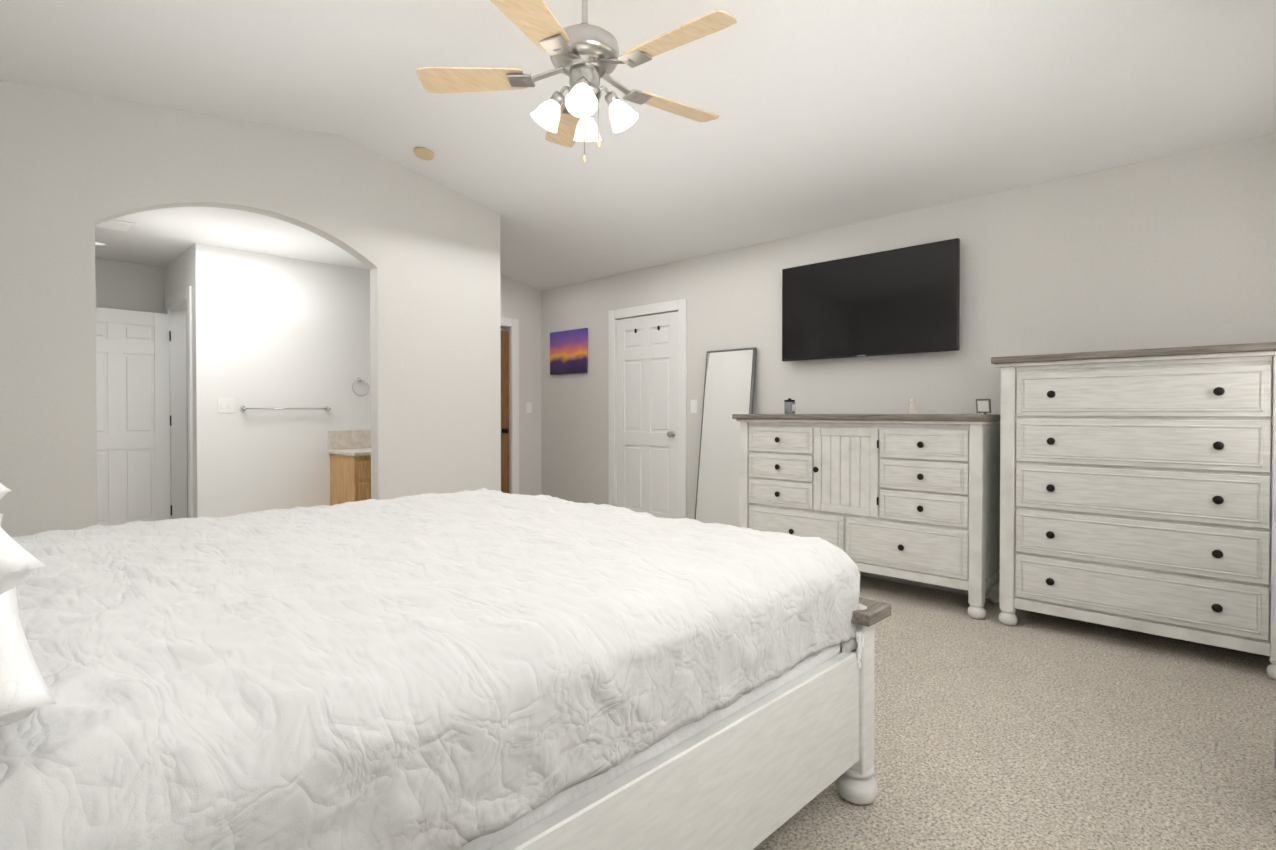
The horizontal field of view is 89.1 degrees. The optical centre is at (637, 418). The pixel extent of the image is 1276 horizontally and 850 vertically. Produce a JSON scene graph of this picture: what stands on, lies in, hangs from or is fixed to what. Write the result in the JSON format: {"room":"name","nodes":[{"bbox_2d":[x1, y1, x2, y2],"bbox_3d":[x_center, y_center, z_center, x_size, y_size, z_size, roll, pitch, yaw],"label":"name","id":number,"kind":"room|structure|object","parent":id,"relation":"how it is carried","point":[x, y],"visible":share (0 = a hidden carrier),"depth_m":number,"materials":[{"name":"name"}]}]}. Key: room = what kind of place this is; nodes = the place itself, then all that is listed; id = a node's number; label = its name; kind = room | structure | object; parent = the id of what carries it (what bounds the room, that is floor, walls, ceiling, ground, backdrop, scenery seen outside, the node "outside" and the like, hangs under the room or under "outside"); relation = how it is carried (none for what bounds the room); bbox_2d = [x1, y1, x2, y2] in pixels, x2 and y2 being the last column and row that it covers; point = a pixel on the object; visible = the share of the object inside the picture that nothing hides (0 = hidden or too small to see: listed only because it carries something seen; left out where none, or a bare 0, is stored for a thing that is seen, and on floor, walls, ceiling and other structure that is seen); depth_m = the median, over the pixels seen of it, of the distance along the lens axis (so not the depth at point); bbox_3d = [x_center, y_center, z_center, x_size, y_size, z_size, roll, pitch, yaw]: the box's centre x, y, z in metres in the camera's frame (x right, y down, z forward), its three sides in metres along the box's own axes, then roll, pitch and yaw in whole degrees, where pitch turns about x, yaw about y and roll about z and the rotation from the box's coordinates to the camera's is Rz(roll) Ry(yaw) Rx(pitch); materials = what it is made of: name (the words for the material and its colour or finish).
{"room":"bedroom","nodes":[
{"label":"bedroom","id":0,"kind":"room"},
{"bbox_2d":[95,258,162,312],"bbox_3d":[-4.367,-0.165,6.010,0.120,2.550,3.600,1,1,44],"label":"wall","id":1,"kind":"structure","parent":0,"point":[121,285],"depth_m":5.76,"materials":[{"name":"paint"}]},
{"bbox_2d":[163,250,187,518],"bbox_3d":[-3.911,-0.161,5.619,1.020,2.550,0.120,1,1,44],"label":"wall","id":2,"kind":"structure","parent":0,"point":[174,273],"depth_m":5.84,"materials":[{"name":"paint"}]},
{"bbox_2d":[96,307,171,525],"bbox_3d":[-4.410,0.088,5.487,0.105,2.030,0.768,1,1,44],"label":"bathroom door","id":3,"kind":"structure","parent":2,"relation":"in","point":[134,424],"depth_m":5.58,"materials":[{"name":"white wood"}]},
{"bbox_2d":[165,286,192,517],"bbox_3d":[-3.916,0.024,5.530,0.940,2.180,0.018,1,1,44],"label":"door frame","id":4,"kind":"structure","parent":2,"relation":"attached to","point":[179,297],"depth_m":5.21,"materials":[{"name":"white wood"}]},
{"bbox_2d":[0,80,500,536],"bbox_3d":[-2.438,-0.432,4.119,0.120,3.120,3.600,1,1,44],"label":"wall","id":5,"kind":"structure","parent":0,"point":[75,168],"depth_m":3.93,"materials":[{"name":"paint"}]},
{"bbox_2d":[187,243,370,517],"bbox_3d":[-2.940,-0.163,5.774,0.150,2.550,1.700,1,1,44],"label":"wall","id":6,"kind":"structure","parent":0,"point":[271,331],"depth_m":5.50,"materials":[{"name":"paint"}]},
{"bbox_2d":[217,399,233,412],"bbox_3d":[-3.338,-0.103,5.255,0.008,0.116,0.120,1,1,44],"label":"bathroom light switch","id":7,"kind":"object","parent":6,"relation":"attached to","point":[225,405],"visible":1,"depth_m":5.25,"materials":[{"name":"white plastic"}]},
{"bbox_2d":[240,406,330,410],"bbox_3d":[-3.004,-0.086,5.558,0.062,0.043,0.704,1,1,44],"label":"bar","id":8,"kind":"object","parent":6,"relation":"attached to","point":[244,408],"visible":1,"depth_m":5.59,"materials":[{"name":"silver metal"}]},
{"bbox_2d":[352,377,368,395],"bbox_3d":[-2.571,-0.294,6.000,0.060,0.178,0.160,1,1,44],"label":"towel ring","id":9,"kind":"object","parent":6,"relation":"attached to","point":[358,379],"visible":1,"depth_m":6.00,"materials":[{"name":"silver metal"}]},
{"bbox_2d":[500,274,540,495],"bbox_3d":[-1.660,-0.458,6.771,0.120,3.120,1.520,1,1,44],"label":"wall","id":10,"kind":"structure","parent":0,"point":[520,301],"depth_m":7.11,"materials":[{"name":"paint"}]},
{"bbox_2d":[501,331,508,492],"bbox_3d":[-1.661,0.077,6.708,0.105,2.028,0.808,1,1,44],"label":"hall door","id":11,"kind":"structure","parent":10,"relation":"in","point":[504,411],"depth_m":6.97,"materials":[{"name":"brown wood"}]},
{"bbox_2d":[501,317,518,493],"bbox_3d":[-1.688,0.013,6.734,0.138,2.180,1.000,1,1,44],"label":"door frame","id":12,"kind":"structure","parent":10,"relation":"attached to","point":[511,325],"depth_m":7.00,"materials":[{"name":"white wood"}]},
{"bbox_2d":[526,402,531,412],"bbox_3d":[-1.200,-0.121,7.150,0.011,0.116,0.072,1,1,44],"label":"light switch","id":13,"kind":"object","parent":10,"relation":"attached to","point":[528,407],"visible":1,"depth_m":7.15,"materials":[{"name":"white plastic"}]},
{"bbox_2d":[0,0,1275,290],"bbox_3d":[-1.084,-1.710,3.760,7.940,0.738,5.600,1,1,44],"label":"ceiling","id":14,"kind":"structure","parent":0,"point":[836,112],"depth_m":3.39,"materials":[{"name":"paint"}]},
{"bbox_2d":[95,241,109,245],"bbox_3d":[-4.259,-1.377,5.095,0.170,0.008,0.170,1,1,44],"label":"recessed light","id":15,"kind":"object","parent":14,"relation":"in","point":[98,243],"visible":0.5,"depth_m":5.12,"materials":[{"name":"white"}]},
{"bbox_2d":[95,219,137,232],"bbox_3d":[-3.723,-1.368,4.570,0.280,0.017,0.280,1,1,44],"label":"ceiling vent","id":16,"kind":"object","parent":14,"relation":"in","point":[118,225],"visible":0.5,"depth_m":4.57,"materials":[{"name":"white metal"}]},
{"bbox_2d":[414,147,433,160],"bbox_3d":[-1.483,-1.830,4.495,0.136,0.036,0.136,1,-10,44],"label":"smoke detector","id":17,"kind":"object","parent":14,"relation":"attached to","point":[423,153],"visible":1,"depth_m":4.46,"materials":[{"name":"beige"}]},
{"bbox_2d":[417,0,736,163],"bbox_3d":[-0.180,-1.466,2.623,1.285,0.904,1.302,1,1,44],"label":"ceiling fan","id":18,"kind":"object","parent":14,"relation":"hanging from","point":[585,57],"visible":1,"depth_m":2.58,"materials":[{"name":"beige wood"}]},
{"bbox_2d":[541,133,1275,518],"bbox_3d":[1.143,-0.442,5.174,6.720,3.120,0.120,1,1,44],"label":"wall","id":19,"kind":"structure","parent":0,"point":[1171,251],"depth_m":4.04,"materials":[{"name":"paint"}]},
{"bbox_2d":[550,328,587,374],"bbox_3d":[-0.741,-0.709,6.907,0.600,0.460,0.036,1,1,44],"label":"picture","id":20,"kind":"object","parent":19,"relation":"attached to","point":[568,351],"visible":1,"depth_m":6.87,"materials":[{"name":"purple fabric"}]},
{"bbox_2d":[617,311,677,518],"bbox_3d":[0.067,0.062,6.131,0.818,2.070,0.105,1,1,44],"label":"closet door","id":21,"kind":"structure","parent":19,"relation":"attached to","point":[647,414],"depth_m":6.12,"materials":[{"name":"white wood"}]},
{"bbox_2d":[608,299,686,517],"bbox_3d":[0.112,0.018,6.176,1.010,2.180,0.138,1,1,44],"label":"trim","id":22,"kind":"structure","parent":19,"relation":"attached to","point":[680,305],"depth_m":5.88,"materials":[{"name":"white wood"}]},
{"bbox_2d":[691,400,696,412],"bbox_3d":[0.490,-0.107,5.725,0.072,0.116,0.011,1,1,44],"label":"light switch","id":23,"kind":"object","parent":19,"relation":"attached to","point":[693,406],"visible":1,"depth_m":5.72,"materials":[{"name":"white plastic"}]},
{"bbox_2d":[782,238,959,361],"bbox_3d":[1.596,-0.791,4.575,1.280,0.710,0.096,1,1,44],"label":"tv","id":24,"kind":"object","parent":19,"relation":"attached to","point":[905,300],"visible":1,"depth_m":4.47,"materials":[{"name":"black plastic"}]},
{"bbox_2d":[753,575,1275,849],"bbox_3d":[-1.184,1.180,3.886,8.220,0.100,5.600,1,1,44],"label":"floor","id":25,"kind":"structure","parent":0,"point":[1029,730],"depth_m":2.30,"materials":[{"name":"carpet"}]},
{"bbox_2d":[328,430,370,505],"bbox_3d":[-2.330,0.609,5.874,0.587,1.005,0.705,1,1,44],"label":"bathroom vanity","id":26,"kind":"object","parent":25,"relation":"on","point":[349,451],"visible":0.17,"depth_m":5.66,"materials":[{"name":"brown wood"}]},
{"bbox_2d":[0,483,890,849],"bbox_3d":[-0.866,0.450,1.831,2.150,1.400,2.480,1,1,44],"label":"bed","id":27,"kind":"object","parent":25,"relation":"on","point":[482,669],"visible":1,"depth_m":1.21,"materials":[{"name":"white fabric"}]},
{"bbox_2d":[0,483,11,499],"bbox_3d":[-1.870,0.172,1.517,0.952,0.202,0.561,1,1,44],"label":"pillow","id":28,"kind":"object","parent":27,"relation":"on","point":[3,490],"depth_m":1.41,"materials":[{"name":"white fabric"}]},
{"bbox_2d":[0,527,46,594],"bbox_3d":[-1.170,0.180,0.832,0.952,0.200,0.561,1,1,44],"label":"pillow","id":29,"kind":"object","parent":27,"relation":"on","point":[16,564],"depth_m":0.72,"materials":[{"name":"white fabric"}]},
{"bbox_2d":[0,587,55,727],"bbox_3d":[-1.152,0.303,0.837,0.920,0.174,0.540,1,1,44],"label":"pillow","id":30,"kind":"object","parent":27,"relation":"on","point":[27,691],"depth_m":0.79,"materials":[{"name":"white fabric"}]},
{"bbox_2d":[694,347,756,526],"bbox_3d":[0.709,0.269,5.352,0.500,1.700,0.031,1,-6,44],"label":"floor mirror","id":31,"kind":"object","parent":25,"relation":"on","point":[729,382],"visible":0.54,"depth_m":5.36,"materials":[{"name":"grey mirror"}]},
{"bbox_2d":[732,414,999,618],"bbox_3d":[1.490,0.548,4.365,1.726,1.155,0.517,1,1,44],"label":"dresser","id":32,"kind":"object","parent":25,"relation":"on","point":[914,497],"visible":0.85,"depth_m":4.01,"materials":[{"name":"white wood"}]},
{"bbox_2d":[784,398,795,413],"bbox_3d":[1.109,-0.091,4.742,0.077,0.116,0.078,1,1,44],"label":"candle jar","id":33,"kind":"object","parent":32,"relation":"on","point":[789,406],"visible":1,"depth_m":4.71,"materials":[{"name":"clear glass"}]},
{"bbox_2d":[908,399,915,413],"bbox_3d":[1.749,-0.078,4.139,0.047,0.100,0.054,1,1,44],"label":"figurine","id":34,"kind":"object","parent":32,"relation":"on","point":[912,410],"visible":1,"depth_m":4.13,"materials":[{"name":"white ceramic"}]},
{"bbox_2d":[976,399,990,414],"bbox_3d":[2.067,-0.067,3.863,0.080,0.100,0.085,1,1,44],"label":"photo frame","id":35,"kind":"object","parent":32,"relation":"on","point":[983,406],"visible":1,"depth_m":3.84,"materials":[{"name":"brown wood"}]},
{"bbox_2d":[860,571,991,598],"bbox_3d":[1.846,1.083,4.406,3.960,0.085,0.014,1,1,44],"label":"baseboard","id":36,"kind":"structure","parent":25,"relation":"on","point":[954,590],"depth_m":4.33,"materials":[{"name":"white wood"}]},
{"bbox_2d":[991,342,1275,679],"bbox_3d":[2.550,0.401,3.325,1.216,1.470,0.517,1,1,44],"label":"dresser","id":37,"kind":"object","parent":25,"relation":"on","point":[1137,490],"visible":1,"depth_m":3.13,"materials":[{"name":"white wood"}]},
{"bbox_3d":[1.581,-0.403,1.162,0.120,3.120,5.600,1,1,44],"label":"wall","id":38,"kind":"structure","parent":0,"visible":0},
{"bbox_2d":[1274,731,1275,768],"bbox_3d":[1.364,-0.083,1.204,0.244,2.448,3.050,1,1,44],"label":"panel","id":39,"kind":"object","parent":38,"relation":"attached to","point":[1275,753],"visible":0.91,"depth_m":2.10,"materials":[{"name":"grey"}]}
]}

